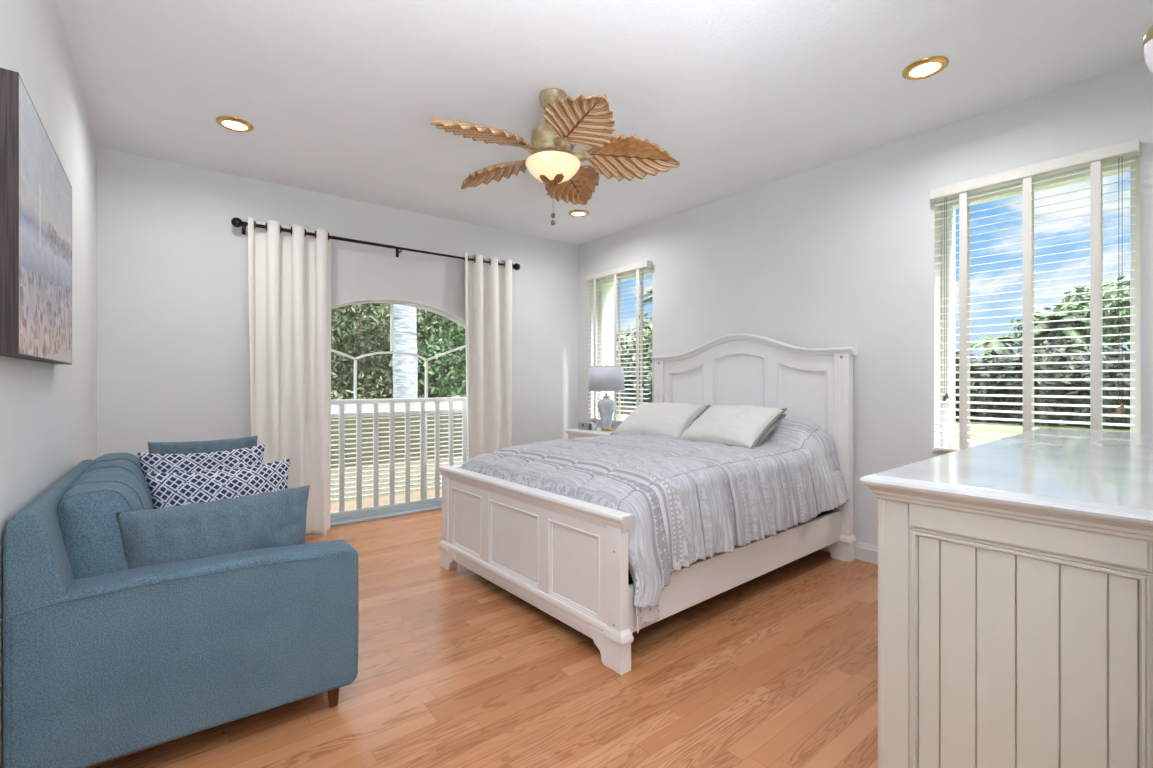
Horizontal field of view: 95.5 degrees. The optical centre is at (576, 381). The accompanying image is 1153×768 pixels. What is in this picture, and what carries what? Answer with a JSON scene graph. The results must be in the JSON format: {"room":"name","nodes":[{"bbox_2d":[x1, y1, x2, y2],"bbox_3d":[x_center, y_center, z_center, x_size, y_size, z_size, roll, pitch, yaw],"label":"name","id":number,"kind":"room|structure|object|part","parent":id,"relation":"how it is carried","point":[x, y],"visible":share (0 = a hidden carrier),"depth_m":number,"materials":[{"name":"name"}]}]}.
{"room":"bedroom","nodes":[
{"label":"bedroom","id":0,"kind":"room"},
{"bbox_2d":[0,0,96,767],"bbox_3d":[-1.317,-0.170,0.916,0.250,2.780,6.870,0,0,-38],"label":"wall","id":1,"kind":"structure","parent":0,"point":[48,412],"depth_m":2.11,"materials":[{"name":"paint"}]},
{"bbox_2d":[0,68,71,364],"bbox_3d":[-1.771,-0.432,1.734,0.048,0.728,1.017,0,0,-38],"label":"framed painting","id":2,"kind":"object","parent":1,"relation":"attached to","point":[36,190],"visible":1,"depth_m":1.47,"materials":[{"name":"fabric"}]},
{"bbox_2d":[97,147,577,457],"bbox_3d":[-1.508,-0.170,4.939,4.440,2.780,0.180,0,0,-38],"label":"wall","id":3,"kind":"structure","parent":0,"point":[173,354],"depth_m":3.92,"materials":[{"name":"paint"}]},
{"bbox_2d":[231,217,519,269],"bbox_3d":[-1.589,-1.168,4.673,2.505,0.097,0.136,0,0,-38],"label":"curtain rod","id":4,"kind":"object","parent":3,"relation":"attached to","point":[236,222],"visible":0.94,"depth_m":4.45,"materials":[{"name":"black metal"}]},
{"bbox_2d":[248,216,330,536],"bbox_3d":[-2.179,-0.010,4.045,0.600,2.436,0.292,0,0,-38],"label":"curtain","id":5,"kind":"object","parent":4,"relation":"hanging from","point":[289,274],"visible":0.8,"depth_m":4.08,"materials":[{"name":"beige fabric"}]},
{"bbox_2d":[464,252,513,460],"bbox_3d":[-0.849,-0.010,5.186,0.580,2.436,0.150,0,0,-38],"label":"curtain","id":6,"kind":"object","parent":4,"relation":"hanging from","point":[488,286],"visible":0.81,"depth_m":5.18,"materials":[{"name":"beige fabric"}]},
{"bbox_2d":[331,298,465,526],"bbox_3d":[-1.668,0.235,4.818,1.608,1.969,0.212,0,0,-38],"label":"door","id":7,"kind":"structure","parent":3,"relation":"in","point":[413,509],"depth_m":4.80,"materials":[{"name":"white wood"}]},
{"bbox_3d":[-1.678,0.223,4.831,1.600,1.935,0.080,0,0,-38],"label":"frame","id":8,"kind":"part","parent":7,"relation":"part of","materials":[{"name":"white wood"}]},
{"bbox_3d":[-1.629,0.235,4.770,1.608,1.969,0.076,0,0,-38],"label":"casing","id":9,"kind":"part","parent":7,"relation":"part of","materials":[{"name":"paint"}]},
{"bbox_3d":[-1.678,0.172,4.831,1.544,0.025,0.040,0,0,-38],"label":"transom rail","id":10,"kind":"part","parent":7,"relation":"part of","materials":[{"name":"white wood"}]},
{"bbox_2d":[93,509,877,767],"bbox_3d":[0.392,1.270,2.108,4.310,0.100,6.620,0,0,-38],"label":"floor","id":11,"kind":"structure","parent":0,"point":[778,668],"depth_m":2.07,"materials":[{"name":"brown wood"}]},
{"bbox_2d":[0,453,358,767],"bbox_3d":[-1.654,0.778,2.286,0.921,0.884,1.563,0,0,-38],"label":"sofa","id":12,"kind":"object","parent":11,"relation":"on","point":[105,661],"visible":0.81,"depth_m":1.62,"materials":[{"name":"blue fabric"}]},
{"bbox_3d":[-1.951,0.729,2.052,0.155,0.742,1.552,0,0,-38],"label":"backrest","id":13,"kind":"part","parent":12,"relation":"part of","materials":[{"name":"blue fabric"}]},
{"bbox_2d":[58,468,152,579],"bbox_3d":[-1.675,0.580,1.907,0.288,0.486,0.650,0,0,-38],"label":"cushion","id":14,"kind":"object","parent":12,"relation":"on","point":[89,533],"depth_m":1.65,"materials":[{"name":"blue fabric"}]},
{"bbox_2d":[82,453,153,508],"bbox_3d":[-2.046,0.581,2.379,0.290,0.486,0.640,0,0,-38],"label":"cushion","id":15,"kind":"object","parent":12,"relation":"on","point":[127,461],"depth_m":2.26,"materials":[{"name":"blue fabric"}]},
{"bbox_3d":[-1.655,1.117,2.287,0.800,0.030,1.480,0,0,-38],"label":"frame","id":16,"kind":"part","parent":12,"relation":"part of","materials":[{"name":"blue fabric"}]},
{"bbox_2d":[138,444,264,489],"bbox_3d":[-1.746,0.545,2.474,0.174,0.453,0.505,0,0,44],"label":"throw pillow","id":17,"kind":"object","parent":12,"relation":"on","point":[250,456],"visible":0.27,"depth_m":2.45,"materials":[{"name":"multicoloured fabric"}]},
{"bbox_2d":[148,436,257,453],"bbox_3d":[-1.872,0.520,2.650,0.176,0.454,0.465,0,0,44],"label":"throw pillow","id":18,"kind":"object","parent":12,"relation":"on","point":[191,447],"visible":0.11,"depth_m":2.63,"materials":[{"name":"blue fabric"}]},
{"bbox_2d":[116,485,309,568],"bbox_3d":[-1.275,0.632,1.890,0.199,0.447,0.586,0,0,42],"label":"throw pillow","id":19,"kind":"object","parent":12,"relation":"on","point":[167,534],"visible":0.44,"depth_m":1.81,"materials":[{"name":"blue fabric"}]},
{"bbox_2d":[144,458,290,508],"bbox_3d":[-1.548,0.588,2.320,0.196,0.430,0.560,0,0,43],"label":"throw pillow","id":20,"kind":"object","parent":12,"relation":"on","point":[183,488],"visible":0.34,"depth_m":2.26,"materials":[{"name":"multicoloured fabric"}]},
{"bbox_3d":[-0.916,1.164,1.972,0.042,0.112,0.042,0,0,-38],"label":"leg","id":21,"kind":"part","parent":12,"relation":"part of","materials":[{"name":"brown wood"}]},
{"bbox_2d":[564,427,614,438],"bbox_3d":[0.271,0.861,5.301,0.469,0.718,0.740,0,0,-38],"label":"nightstand","id":22,"kind":"object","parent":11,"relation":"on","point":[572,433],"visible":0.09,"depth_m":5.27,"materials":[{"name":"white wood"}]},
{"bbox_2d":[578,422,592,429],"bbox_3d":[0.099,0.465,5.419,0.144,0.075,0.097,0,0,44],"label":"trinket box","id":23,"kind":"object","parent":22,"relation":"on","point":[581,425],"visible":0.91,"depth_m":5.38,"materials":[{"name":"silver metal"}]},
{"bbox_2d":[591,418,596,430],"bbox_3d":[0.185,0.437,5.348,0.059,0.131,0.063,0,0,-38],"label":"candle jar","id":24,"kind":"object","parent":22,"relation":"on","point":[594,425],"visible":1,"depth_m":5.33,"materials":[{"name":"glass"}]},
{"bbox_2d":[588,364,624,430],"bbox_3d":[0.304,0.162,5.308,0.374,0.680,0.374,0,0,-38],"label":"table lamp","id":25,"kind":"object","parent":22,"relation":"on","point":[606,378],"visible":1,"depth_m":5.19,"materials":[{"name":"white ceramic"}]},
{"bbox_3d":[0.304,-0.147,5.308,0.342,0.006,0.342,0,0,-38],"label":"shade trim","id":26,"kind":"part","parent":25,"relation":"part of","materials":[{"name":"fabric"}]},
{"bbox_3d":[0.304,-0.025,5.308,0.372,0.250,0.372,0,0,-38],"label":"lamp shade","id":27,"kind":"part","parent":25,"relation":"part of","materials":[{"name":"fabric"}]},
{"bbox_2d":[438,334,856,674],"bbox_3d":[0.489,0.420,3.529,2.232,1.600,1.776,0,0,-40],"label":"bed","id":28,"kind":"object","parent":11,"relation":"on","point":[565,557],"visible":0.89,"depth_m":2.99,"materials":[{"name":"white wood"}]},
{"bbox_3d":[-0.676,0.864,3.217,0.011,0.377,0.371,0,0,-40],"label":"panel moulding","id":29,"kind":"part","parent":28,"relation":"part of","materials":[{"name":"white wood"}]},
{"bbox_3d":[-0.346,0.864,2.825,0.011,0.377,0.488,0,0,-40],"label":"panel moulding","id":30,"kind":"part","parent":28,"relation":"part of","materials":[{"name":"white wood"}]},
{"bbox_3d":[-0.336,1.081,2.833,0.058,0.067,1.495,0,0,-40],"label":"moulding","id":31,"kind":"part","parent":28,"relation":"part of","materials":[{"name":"white wood"}]},
{"bbox_3d":[-0.334,0.915,2.835,0.049,0.610,1.661,0,0,-40],"label":"footboard","id":32,"kind":"part","parent":28,"relation":"part of","materials":[{"name":"white wood"}]},
{"bbox_3d":[-0.015,0.864,2.433,0.011,0.377,0.371,0,0,-40],"label":"panel moulding","id":33,"kind":"part","parent":28,"relation":"part of","materials":[{"name":"white wood"}]},
{"bbox_3d":[0.782,0.517,4.842,0.070,1.405,0.101,0,0,-40],"label":"post","id":34,"kind":"part","parent":28,"relation":"part of","materials":[{"name":"white wood"}]},
{"bbox_3d":[0.964,0.384,4.615,0.022,1.071,0.380,0,0,-40],"label":"panel moulding","id":35,"kind":"part","parent":28,"relation":"part of","materials":[{"name":"white wood"}]},
{"bbox_2d":[628,510,832,584],"bbox_3d":[0.510,0.759,3.546,2.000,0.478,1.540,0,0,-40],"label":"mattress","id":36,"kind":"object","parent":28,"relation":"on","point":[630,581],"visible":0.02,"depth_m":2.83,"materials":[{"name":"fabric"}]},
{"bbox_2d":[461,406,848,632],"bbox_3d":[0.490,0.632,3.534,2.080,0.876,1.811,0,0,-40],"label":"comforter","id":37,"kind":"object","parent":36,"relation":"on","point":[689,501],"visible":0.83,"depth_m":2.83,"materials":[{"name":"grey fabric"}]},
{"bbox_2d":[609,402,709,436],"bbox_3d":[0.671,0.326,4.254,0.694,0.303,0.444,0,0,44],"label":"pillow","id":38,"kind":"object","parent":37,"relation":"on","point":[661,418],"visible":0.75,"depth_m":4.14,"materials":[{"name":"beige fabric"}]},
{"bbox_2d":[678,405,787,448],"bbox_3d":[1.072,0.316,3.666,0.461,0.298,0.621,0,0,-40],"label":"pillow","id":39,"kind":"object","parent":37,"relation":"on","point":[746,426],"visible":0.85,"depth_m":3.53,"materials":[{"name":"beige fabric"}]},
{"bbox_3d":[1.004,0.985,2.918,2.115,0.200,0.027,0,0,-40],"label":"rail","id":40,"kind":"part","parent":28,"relation":"part of","materials":[{"name":"white wood"}]},
{"bbox_3d":[1.302,0.345,4.214,0.022,1.150,0.470,0,0,-40],"label":"panel moulding","id":41,"kind":"part","parent":28,"relation":"part of","materials":[{"name":"white wood"}]},
{"bbox_3d":[1.312,0.314,4.222,0.042,1.312,1.720,0,0,-40],"label":"headboard","id":42,"kind":"part","parent":28,"relation":"part of","materials":[{"name":"white wood"}]},
{"bbox_3d":[1.641,0.384,3.813,0.022,1.071,0.380,0,0,-40],"label":"panel moulding","id":43,"kind":"part","parent":28,"relation":"part of","materials":[{"name":"white wood"}]},
{"bbox_3d":[1.833,0.517,3.595,0.070,1.405,0.101,0,0,-40],"label":"post","id":44,"kind":"part","parent":28,"relation":"part of","materials":[{"name":"white wood"}]},
{"bbox_2d":[859,428,1152,767],"bbox_3d":[1.681,0.725,1.750,2.090,0.990,0.560,0,0,-40],"label":"dresser","id":45,"kind":"object","parent":11,"relation":"on","point":[1015,572],"visible":1,"depth_m":1.12,"materials":[{"name":"beige paint"}]},
{"bbox_3d":[1.687,0.275,1.743,2.062,0.031,0.542,0,0,-40],"label":"cornice","id":46,"kind":"part","parent":45,"relation":"part of","materials":[{"name":"beige paint"}]},
{"bbox_3d":[0.917,0.714,1.098,0.010,0.733,0.392,0,0,-40],"label":"panel moulding","id":47,"kind":"part","parent":45,"relation":"part of","materials":[{"name":"beige paint"}]},
{"bbox_2d":[56,0,1152,245],"bbox_3d":[0.346,-1.685,2.199,4.950,0.250,7.020,0,0,-38],"label":"ceiling","id":48,"kind":"structure","parent":0,"point":[340,98],"depth_m":2.69,"materials":[{"name":"paint"}]},
{"bbox_2d":[216,116,253,132],"bbox_3d":[-2.072,-1.552,3.178,0.194,0.016,0.194,0,0,-38],"label":"recessed light","id":49,"kind":"object","parent":48,"relation":"in","point":[235,124],"visible":1,"depth_m":3.16,"materials":[{"name":"gold metal"}]},
{"bbox_3d":[-2.072,-1.552,3.178,0.134,0.004,0.134,0,0,-38],"label":"bulb","id":50,"kind":"part","parent":49,"relation":"part of","materials":[{"name":"white glass"}]},
{"bbox_2d":[430,88,679,224],"bbox_3d":[-0.063,-1.206,2.866,1.270,0.709,1.334,0,0,-3],"label":"ceiling fan","id":51,"kind":"object","parent":48,"relation":"hanging from","point":[588,121],"visible":1,"depth_m":2.79,"materials":[{"name":"brown wood"}]},
{"bbox_3d":[-0.462,-1.223,2.600,0.408,0.128,0.387,0,0,4],"label":"blade","id":52,"kind":"part","parent":51,"relation":"part of","materials":[{"name":"brown wood"}]},
{"bbox_3d":[-0.481,-1.223,3.099,0.387,0.128,0.408,0,0,-14],"label":"blade","id":53,"kind":"part","parent":51,"relation":"part of","materials":[{"name":"brown wood"}]},
{"bbox_3d":[-0.173,-1.100,2.829,0.091,0.058,0.052,0,0,-38],"label":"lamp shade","id":54,"kind":"part","parent":51,"relation":"part of","materials":[{"name":"white glass"}]},
{"bbox_3d":[-0.128,-1.143,2.863,0.300,0.117,0.300,0,0,-38],"label":"lamp shade","id":55,"kind":"part","parent":51,"relation":"part of","materials":[{"name":"beige glass"}]},
{"bbox_3d":[-0.095,-1.100,2.817,0.052,0.058,0.091,0,0,-38],"label":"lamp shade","id":56,"kind":"part","parent":51,"relation":"part of","materials":[{"name":"beige glass"}]},
{"bbox_3d":[-0.008,-1.223,3.267,0.446,0.128,0.363,0,0,-38],"label":"blade","id":57,"kind":"part","parent":51,"relation":"part of","materials":[{"name":"brown wood"}]},
{"bbox_3d":[0.019,-1.223,2.464,0.387,0.128,0.408,0,0,22],"label":"blade","id":58,"kind":"part","parent":51,"relation":"part of","materials":[{"name":"brown wood"}]},
{"bbox_3d":[0.293,-1.223,2.894,0.444,0.128,0.367,0,0,-38],"label":"blade","id":59,"kind":"part","parent":51,"relation":"part of","materials":[{"name":"brown wood"}]},
{"bbox_2d":[568,210,588,216],"bbox_3d":[0.020,-1.552,4.860,0.194,0.016,0.194,0,0,-38],"label":"recessed light","id":60,"kind":"object","parent":48,"relation":"in","point":[575,213],"visible":1,"depth_m":4.84,"materials":[{"name":"gold metal"}]},
{"bbox_3d":[0.020,-1.552,4.860,0.134,0.004,0.134,0,0,-38],"label":"bulb","id":61,"kind":"part","parent":60,"relation":"part of","materials":[{"name":"white"}]},
{"bbox_2d":[902,56,948,79],"bbox_3d":[1.735,-1.552,2.610,0.194,0.016,0.194,0,0,-38],"label":"recessed light","id":62,"kind":"object","parent":48,"relation":"in","point":[927,67],"visible":1,"depth_m":2.59,"materials":[{"name":"gold metal"}]},
{"bbox_3d":[1.735,-1.552,2.610,0.134,0.004,0.134,0,0,-38],"label":"bulb","id":63,"kind":"part","parent":62,"relation":"part of","materials":[{"name":"white glass"}]},
{"bbox_2d":[578,61,1152,545],"bbox_3d":[1.606,-0.170,4.297,0.350,2.780,4.690,0,0,-38],"label":"wall","id":64,"kind":"structure","parent":0,"point":[841,253],"depth_m":3.57,"materials":[{"name":"paint"}]},
{"bbox_2d":[590,268,651,422],"bbox_3d":[0.596,-0.350,5.589,0.392,1.580,0.950,0,0,-38],"label":"window","id":65,"kind":"structure","parent":64,"relation":"in","point":[610,311],"depth_m":5.91,"materials":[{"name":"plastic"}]},
{"bbox_2d":[586,260,651,421],"bbox_3d":[0.418,-0.376,5.449,0.076,1.591,0.936,0,0,-38],"label":"window blind","id":66,"kind":"object","parent":65,"relation":"attached to","point":[640,266],"visible":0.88,"depth_m":5.42,"materials":[{"name":"white metal"}]},
{"bbox_3d":[0.424,0.411,5.454,0.052,0.018,0.900,0,0,-38],"label":"rail","id":67,"kind":"part","parent":66,"relation":"part of","materials":[{"name":"white plastic"}]},
{"bbox_3d":[0.649,-0.540,5.110,0.003,1.120,0.014,0,0,-38],"label":"lift cord","id":68,"kind":"part","parent":66,"relation":"part of","materials":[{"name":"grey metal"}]},
{"bbox_2d":[820,541,877,564],"bbox_3d":[1.462,1.161,4.183,0.018,0.118,4.690,0,0,-38],"label":"baseboard","id":69,"kind":"structure","parent":64,"relation":"attached to","point":[865,552],"depth_m":3.54,"materials":[{"name":"paint"}]},
{"bbox_2d":[932,156,1139,453],"bbox_3d":[2.630,-0.350,3.016,0.392,1.580,0.890,0,0,-38],"label":"window","id":70,"kind":"structure","parent":64,"relation":"in","point":[1135,274],"depth_m":2.88,"materials":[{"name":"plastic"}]},
{"bbox_3d":[2.528,0.427,2.936,0.132,0.026,0.890,0,0,-38],"label":"sill","id":71,"kind":"part","parent":70,"relation":"part of","materials":[{"name":"paint"}]},
{"bbox_2d":[930,138,1139,451],"bbox_3d":[2.452,-0.376,2.876,0.076,1.591,0.876,0,0,-38],"label":"window blind","id":72,"kind":"object","parent":70,"relation":"attached to","point":[1095,158],"visible":0.97,"depth_m":2.85,"materials":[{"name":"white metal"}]},
{"bbox_3d":[2.209,-0.510,3.137,0.003,1.180,0.014,0,0,-38],"label":"lift cord","id":73,"kind":"part","parent":72,"relation":"part of","materials":[{"name":"white fabric"}]},
{"bbox_3d":[2.458,0.411,2.881,0.052,0.018,0.840,0,0,-38],"label":"rail","id":74,"kind":"part","parent":72,"relation":"part of","materials":[{"name":"white plastic"}]},
{"bbox_3d":[2.662,-0.490,2.564,0.003,1.220,0.014,0,0,-38],"label":"lift cord","id":75,"kind":"part","parent":72,"relation":"part of","materials":[{"name":"white fabric"}]},
{"bbox_3d":[2.075,-0.170,1.583,2.980,2.780,0.150,0,0,-38],"label":"wall","id":76,"kind":"structure","parent":0,"visible":0},
{"bbox_2d":[1142,25,1152,72],"bbox_3d":[1.587,-0.892,1.379,0.090,0.135,0.134,0,0,-38],"label":"wall sconce","id":77,"kind":"object","parent":76,"relation":"attached to","point":[1148,38],"visible":1,"depth_m":1.41,"materials":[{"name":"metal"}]},
{"bbox_3d":[1.573,-0.868,1.397,0.084,0.086,0.084,0,0,-38],"label":"lamp shade","id":78,"kind":"part","parent":77,"relation":"part of","materials":[{"name":"white glass"}]},
{"label":"outside","id":79,"kind":"structure","parent":0,"visible":0},
{"bbox_2d":[331,392,1129,440],"bbox_3d":[3.285,1.380,28.093,160.000,0.100,160.000,0,0,-38],"label":"lawn","id":80,"kind":"structure","parent":79,"point":[972,429],"depth_m":14.93,"materials":[{"name":"green plant"}]},
{"bbox_2d":[331,303,449,399],"bbox_3d":[-5.071,-0.851,11.930,4.772,4.752,2.960,0,0,-38],"label":"leafy tree","id":81,"kind":"object","parent":80,"relation":"on","point":[369,377],"visible":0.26,"depth_m":11.66,"materials":[{"name":"green plant"}]},
{"bbox_2d":[331,304,465,398],"bbox_3d":[-6.137,-1.298,16.224,10.159,6.040,3.480,0,0,-38],"label":"leafy tree","id":82,"kind":"object","parent":80,"relation":"on","point":[428,333],"visible":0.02,"depth_m":16.25,"materials":[{"name":"green plant"}]},
{"bbox_2d":[393,304,417,398],"bbox_3d":[-3.170,-2.925,9.221,4.613,8.699,4.235,0,0,-38],"label":"palm tree","id":83,"kind":"object","parent":80,"relation":"on","point":[405,367],"visible":0.04,"depth_m":8.99,"materials":[{"name":"grey plant"}]},
{"bbox_2d":[417,309,465,397],"bbox_3d":[-2.258,-0.695,12.983,4.432,4.589,2.746,0,0,-38],"label":"leafy tree","id":84,"kind":"object","parent":80,"relation":"on","point":[458,371],"visible":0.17,"depth_m":12.07,"materials":[{"name":"green plant"}]},
{"bbox_2d":[331,405,635,467],"bbox_3d":[-2.779,0.955,8.352,12.000,0.830,0.150,0,0,-38],"label":"fence","id":85,"kind":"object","parent":80,"relation":"on","point":[622,408],"depth_m":8.23,"materials":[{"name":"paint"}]},
{"bbox_2d":[617,311,651,381],"bbox_3d":[2.330,-0.036,16.598,3.467,4.504,3.381,0,0,-38],"label":"shrub","id":86,"kind":"object","parent":80,"relation":"on","point":[648,328],"visible":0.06,"depth_m":16.07,"materials":[{"name":"green plant"}]},
{"bbox_2d":[617,356,651,405],"bbox_3d":[1.012,0.557,15.002,3.498,2.650,3.345,0,0,-38],"label":"shrub","id":87,"kind":"object","parent":80,"relation":"on","point":[649,378],"visible":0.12,"depth_m":14.22,"materials":[{"name":"green plant"}]},
{"bbox_2d":[634,285,651,304],"bbox_3d":[3.982,-1.136,20.008,3.713,5.245,3.590,0,0,-38],"label":"palm tree","id":88,"kind":"object","parent":80,"relation":"on","point":[649,288],"visible":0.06,"depth_m":20.27,"materials":[{"name":"green plant"}]},
{"bbox_2d":[955,351,980,420],"bbox_3d":[13.313,0.357,18.978,2.751,3.356,2.472,0,0,-38],"label":"shrub","id":89,"kind":"object","parent":80,"relation":"on","point":[956,353],"visible":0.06,"depth_m":18.16,"materials":[{"name":"green plant"}]},
{"bbox_2d":[955,350,1021,423],"bbox_3d":[14.297,0.410,17.929,2.682,3.135,2.419,0,0,-38],"label":"shrub","id":90,"kind":"object","parent":80,"relation":"on","point":[997,359],"visible":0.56,"depth_m":17.40,"materials":[{"name":"green plant"}]},
{"bbox_2d":[970,335,1022,358],"bbox_3d":[16.299,-0.162,20.432,1.872,3.303,1.861,0,0,-38],"label":"palm tree","id":91,"kind":"object","parent":80,"relation":"on","point":[1000,344],"visible":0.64,"depth_m":20.22,"materials":[{"name":"green plant"}]},
{"bbox_2d":[998,339,1088,426],"bbox_3d":[14.933,0.397,16.655,2.821,3.544,2.434,0,0,-38],"label":"shrub","id":92,"kind":"object","parent":80,"relation":"on","point":[1063,358],"visible":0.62,"depth_m":16.07,"materials":[{"name":"green plant"}]},
{"bbox_2d":[1013,311,1104,351],"bbox_3d":[17.042,-0.486,18.560,2.306,3.949,2.483,0,0,-38],"label":"palm tree","id":93,"kind":"object","parent":80,"relation":"on","point":[1056,316],"visible":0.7,"depth_m":18.23,"materials":[{"name":"green plant"}]},
{"bbox_2d":[1004,274,1129,355],"bbox_3d":[18.951,-1.101,18.194,4.110,5.185,6.231,0,0,-38],"label":"leafy tree","id":94,"kind":"object","parent":80,"relation":"on","point":[1122,293],"visible":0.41,"depth_m":18.20,"materials":[{"name":"green plant"}]},
{"bbox_2d":[1057,341,1129,428],"bbox_3d":[15.861,0.401,15.619,2.735,3.223,2.398,0,0,-38],"label":"shrub","id":95,"kind":"object","parent":80,"relation":"on","point":[1106,357],"visible":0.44,"depth_m":15.09,"materials":[{"name":"green plant"}]},
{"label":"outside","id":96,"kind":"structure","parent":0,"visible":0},
{"bbox_2d":[331,455,467,502],"bbox_3d":[-1.932,1.315,7.281,12.000,0.110,2.580,0,0,-38],"label":"paving","id":97,"kind":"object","parent":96,"point":[458,459],"visible":0.11,"depth_m":6.79,"materials":[{"name":"stone"}]},
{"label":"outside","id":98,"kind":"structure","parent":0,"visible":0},
{"bbox_2d":[331,489,441,516],"bbox_3d":[-1.811,1.295,5.274,2.700,0.150,0.720,0,0,-38],"label":"terrace slab","id":99,"kind":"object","parent":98,"point":[383,500],"visible":0.14,"depth_m":5.31,"materials":[{"name":"beige paint"}]},
{"bbox_2d":[331,400,466,515],"bbox_3d":[-1.756,0.693,4.930,1.940,1.055,0.056,0,0,-38],"label":"balcony railing","id":100,"kind":"object","parent":99,"relation":"on","point":[391,413],"visible":0.42,"depth_m":4.93,"materials":[{"name":"white metal"}]},
{"bbox_3d":[-1.752,1.170,4.925,1.900,0.030,0.036,0,0,-38],"label":"rail","id":101,"kind":"part","parent":100,"relation":"part of","materials":[{"name":"white metal"}]},
{"bbox_3d":[-1.768,0.305,4.944,1.900,0.040,0.018,0,0,-38],"label":"rail","id":102,"kind":"part","parent":100,"relation":"part of","materials":[{"name":"white metal"}]},
{"bbox_3d":[-1.755,0.185,4.928,1.900,0.040,0.052,0,0,-38],"label":"rail","id":103,"kind":"part","parent":100,"relation":"part of","materials":[{"name":"white metal"}]},
{"bbox_2d":[331,401,467,500],"bbox_3d":[-1.870,0.705,5.074,2.280,1.030,0.060,0,0,-38],"label":"screen","id":104,"kind":"object","parent":99,"relation":"on","point":[349,408],"visible":0.15,"depth_m":5.15,"materials":[{"name":"white metal"}]},
{"bbox_3d":[-1.870,0.240,5.074,2.280,0.100,0.020,0,0,-38],"label":"panel","id":105,"kind":"part","parent":104,"relation":"part of","materials":[{"name":"white wood"}]},
{"bbox_3d":[-1.870,0.312,5.074,2.280,0.045,0.060,0,0,-38],"label":"rail","id":106,"kind":"part","parent":104,"relation":"part of","materials":[{"name":"white wood"}]},
{"bbox_3d":[-1.548,0.770,5.328,0.036,0.900,0.060,0,0,-38],"label":"post","id":107,"kind":"part","parent":104,"relation":"part of","materials":[{"name":"white metal"}]}
]}

